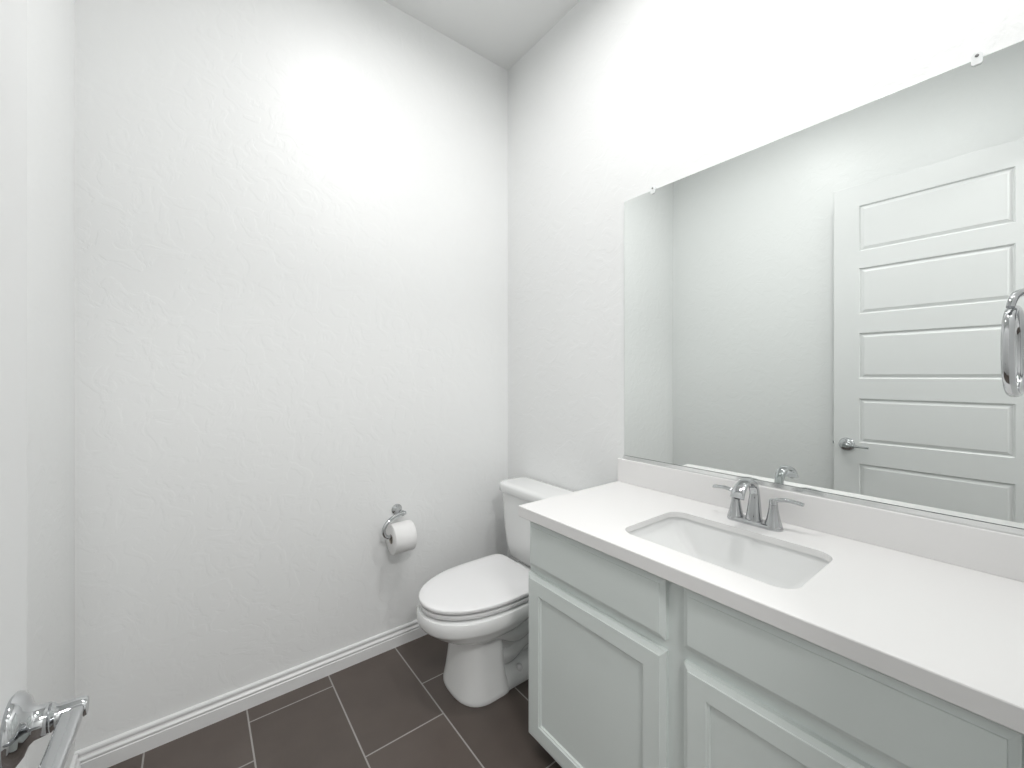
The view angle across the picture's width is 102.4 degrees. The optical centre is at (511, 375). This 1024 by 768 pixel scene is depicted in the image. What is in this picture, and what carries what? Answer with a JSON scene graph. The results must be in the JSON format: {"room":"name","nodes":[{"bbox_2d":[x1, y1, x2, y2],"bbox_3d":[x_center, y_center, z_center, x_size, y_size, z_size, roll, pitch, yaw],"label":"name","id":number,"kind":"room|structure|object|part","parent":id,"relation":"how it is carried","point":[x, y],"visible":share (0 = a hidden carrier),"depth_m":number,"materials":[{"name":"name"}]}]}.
{"room":"bathroom","nodes":[
{"label":"bathroom","id":0,"kind":"room"},
{"bbox_2d":[27,0,74,767],"bbox_3d":[-0.823,-0.236,0.472,0.120,3.054,2.052,0,0,-38],"label":"wall","id":1,"kind":"structure","parent":0,"point":[50,23],"depth_m":1.08,"materials":[{"name":"white paint"}]},
{"bbox_2d":[70,754,80,767],"bbox_3d":[-0.806,1.248,0.560,0.015,0.085,1.904,0,0,-38],"label":"baseboard","id":2,"kind":"structure","parent":1,"relation":"attached to","point":[75,763],"depth_m":1.30,"materials":[{"name":"white paint"}]},
{"bbox_2d":[75,0,507,751],"bbox_3d":[-0.750,-0.236,1.899,1.979,3.054,0.120,0,0,-38],"label":"wall","id":3,"kind":"structure","parent":0,"point":[291,216],"depth_m":1.66,"materials":[{"name":"white paint"}]},
{"bbox_2d":[74,620,426,767],"bbox_3d":[-0.708,1.248,1.846,1.739,0.085,0.015,0,0,-38],"label":"baseboard","id":4,"kind":"structure","parent":3,"relation":"attached to","point":[107,753],"depth_m":1.57,"materials":[{"name":"white paint"}]},
{"bbox_2d":[382,504,405,538],"bbox_3d":[-0.548,0.678,1.922,0.146,0.129,0.088,0,0,-38],"label":"toilet paper holder","id":5,"kind":"object","parent":3,"relation":"attached to","point":[397,510],"visible":0.85,"depth_m":1.89,"materials":[{"name":"silver metal"}]},
{"bbox_3d":[-0.530,0.640,1.944,0.052,0.052,0.076,0,0,-38],"label":"post","id":6,"kind":"part","parent":5,"relation":"part of","materials":[{"name":"silver metal"}]},
{"bbox_2d":[386,520,416,554],"bbox_3d":[-0.512,0.745,1.905,0.099,0.134,0.134,0,0,-38],"label":"toilet paper roll","id":7,"kind":"object","parent":5,"relation":"hanging from","point":[403,533],"visible":0.94,"depth_m":1.86,"materials":[{"name":"white paper"}]},
{"bbox_2d":[108,634,561,767],"bbox_3d":[0.000,1.341,0.127,2.955,0.100,3.842,0,0,-38],"label":"floor","id":8,"kind":"structure","parent":0,"point":[393,708],"depth_m":1.50,"materials":[{"name":"tile"}]},
{"bbox_2d":[417,477,573,706],"bbox_3d":[-0.076,0.917,1.833,0.729,0.748,0.495,0,0,-38],"label":"toilet","id":9,"kind":"object","parent":8,"relation":"on","point":[480,607],"visible":0.7,"depth_m":1.67,"materials":[{"name":"white ceramic"}]},
{"bbox_3d":[-0.146,0.911,1.753,0.502,0.014,0.378,0,0,-38],"label":"seat","id":10,"kind":"part","parent":9,"relation":"part of","materials":[{"name":"white plastic"}]},
{"bbox_3d":[-0.147,0.886,1.752,0.508,0.020,0.384,0,0,-38],"label":"lid","id":11,"kind":"part","parent":9,"relation":"part of","materials":[{"name":"white plastic"}]},
{"bbox_3d":[0.140,0.755,1.999,0.170,0.328,0.466,0,0,-38],"label":"tank","id":12,"kind":"part","parent":9,"relation":"part of","materials":[{"name":"white ceramic"}]},
{"bbox_3d":[0.138,0.567,1.997,0.190,0.047,0.495,0,0,-38],"label":"tank lid","id":13,"kind":"part","parent":9,"relation":"part of","materials":[{"name":"white ceramic"}]},
{"bbox_2d":[529,521,1023,767],"bbox_3d":[0.601,0.887,1.133,0.532,0.807,1.120,0,0,-38],"label":"vanity cabinet","id":14,"kind":"object","parent":8,"relation":"on","point":[630,666],"visible":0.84,"depth_m":0.94,"materials":[{"name":"white paint"}]},
{"bbox_3d":[0.218,0.950,1.212,0.020,0.551,0.520,0,0,-38],"label":"cabinet door","id":15,"kind":"part","parent":14,"relation":"part of","materials":[{"name":"white paint"}]},
{"bbox_3d":[0.220,0.572,1.209,0.020,0.148,0.512,0,0,-38],"label":"drawer","id":16,"kind":"part","parent":14,"relation":"part of","materials":[{"name":"white paint"}]},
{"bbox_2d":[518,458,1023,734],"bbox_3d":[0.588,0.415,1.133,0.554,0.135,1.136,0,0,-38],"label":"countertop","id":17,"kind":"structure","parent":14,"relation":"on","point":[935,607],"depth_m":0.90,"materials":[{"name":"white stone"}]},
{"bbox_2d":[628,517,829,588],"bbox_3d":[0.556,0.537,1.103,0.334,0.148,0.498,0,0,-38],"label":"sink","id":18,"kind":"object","parent":17,"relation":"in","point":[762,561],"visible":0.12,"depth_m":1.20,"materials":[{"name":"white ceramic"}]},
{"bbox_2d":[712,478,804,531],"bbox_3d":[0.693,0.373,1.212,0.151,0.143,0.251,0,0,-38],"label":"faucet","id":19,"kind":"object","parent":17,"relation":"on","point":[753,517],"visible":1,"depth_m":1.21,"materials":[{"name":"silver metal"}]},
{"bbox_3d":[0.679,0.362,1.307,0.022,0.024,0.085,0,0,-31],"label":"lever","id":20,"kind":"part","parent":19,"relation":"part of","materials":[{"name":"silver metal"}]},
{"bbox_3d":[0.695,0.408,1.280,0.048,0.066,0.048,0,0,-38],"label":"handle","id":21,"kind":"part","parent":19,"relation":"part of","materials":[{"name":"silver metal"}]},
{"bbox_3d":[0.690,0.371,1.210,0.139,0.140,0.047,0,0,-38],"label":"spout","id":22,"kind":"part","parent":19,"relation":"part of","materials":[{"name":"silver metal"}]},
{"bbox_3d":[0.727,0.438,1.238,0.048,0.014,0.153,0,0,-38],"label":"plate","id":23,"kind":"part","parent":19,"relation":"part of","materials":[{"name":"silver metal"}]},
{"bbox_3d":[0.759,0.408,1.197,0.048,0.066,0.048,0,0,-38],"label":"handle","id":24,"kind":"part","parent":19,"relation":"part of","materials":[{"name":"silver metal"}]},
{"bbox_3d":[0.781,0.362,1.174,0.022,0.024,0.085,0,0,-44],"label":"lever","id":25,"kind":"part","parent":19,"relation":"part of","materials":[{"name":"silver metal"}]},
{"bbox_3d":[0.557,0.948,0.771,0.020,0.554,0.499,0,0,-38],"label":"cabinet door","id":26,"kind":"part","parent":14,"relation":"part of","materials":[{"name":"white paint"}]},
{"bbox_3d":[0.557,0.567,0.771,0.020,0.138,0.499,0,0,-38],"label":"drawer","id":27,"kind":"part","parent":14,"relation":"part of","materials":[{"name":"white paint"}]},
{"bbox_2d":[384,0,579,70],"bbox_3d":[-0.123,-1.813,1.087,1.979,0.100,2.172,0,0,-38],"label":"ceiling","id":28,"kind":"structure","parent":0,"point":[502,32],"depth_m":2.04,"materials":[{"name":"white paint"}]},
{"bbox_2d":[508,0,1023,561],"bbox_3d":[0.649,-0.236,1.606,0.120,3.054,2.052,0,0,-38],"label":"wall","id":29,"kind":"structure","parent":0,"point":[618,100],"depth_m":1.77,"materials":[{"name":"white paint"}]},
{"bbox_2d":[617,458,1023,581],"bbox_3d":[0.799,0.397,1.296,0.020,0.098,1.136,0,0,-38],"label":"backsplash","id":30,"kind":"structure","parent":29,"relation":"attached to","point":[999,553],"depth_m":1.09,"materials":[{"name":"white stone"}]},
{"bbox_2d":[623,40,1023,535],"bbox_3d":[0.809,-0.198,1.291,0.012,1.090,1.109,0,0,-38],"label":"wall mirror","id":31,"kind":"object","parent":29,"relation":"attached to","point":[818,309],"visible":1,"depth_m":1.13,"materials":[{"name":"silver mirror"}]},
{"bbox_3d":[0.503,-0.236,0.274,1.739,3.054,0.120,0,0,-38],"label":"wall","id":32,"kind":"structure","parent":0,"visible":0},
{"bbox_2d":[0,0,88,767],"bbox_3d":[-0.375,0.091,0.188,0.159,2.375,0.815,0,0,-38],"label":"door","id":33,"kind":"structure","parent":32,"relation":"in","point":[23,721],"depth_m":0.47,"materials":[{"name":"white paint"}]},
{"bbox_3d":[-0.554,0.401,0.473,0.030,0.077,0.077,0,0,-38],"label":"handle","id":34,"kind":"part","parent":33,"relation":"part of","materials":[{"name":"silver metal"}]},
{"bbox_3d":[-0.501,0.401,0.455,0.032,0.031,0.124,0,0,-38],"label":"lever","id":35,"kind":"part","parent":33,"relation":"part of","materials":[{"name":"silver metal"}]},
{"bbox_2d":[1000,288,1023,396],"bbox_3d":[0.789,-0.058,0.615,0.149,0.184,0.071,0,0,-38],"label":"towel ring","id":36,"kind":"object","parent":32,"relation":"attached to","point":[1012,326],"visible":1,"depth_m":0.60,"materials":[{"name":"silver metal"}]},
{"bbox_3d":[0.759,-0.115,0.610,0.070,0.034,0.018,0,0,-5],"label":"arm","id":37,"kind":"part","parent":36,"relation":"part of","materials":[{"name":"silver metal"}]}
]}

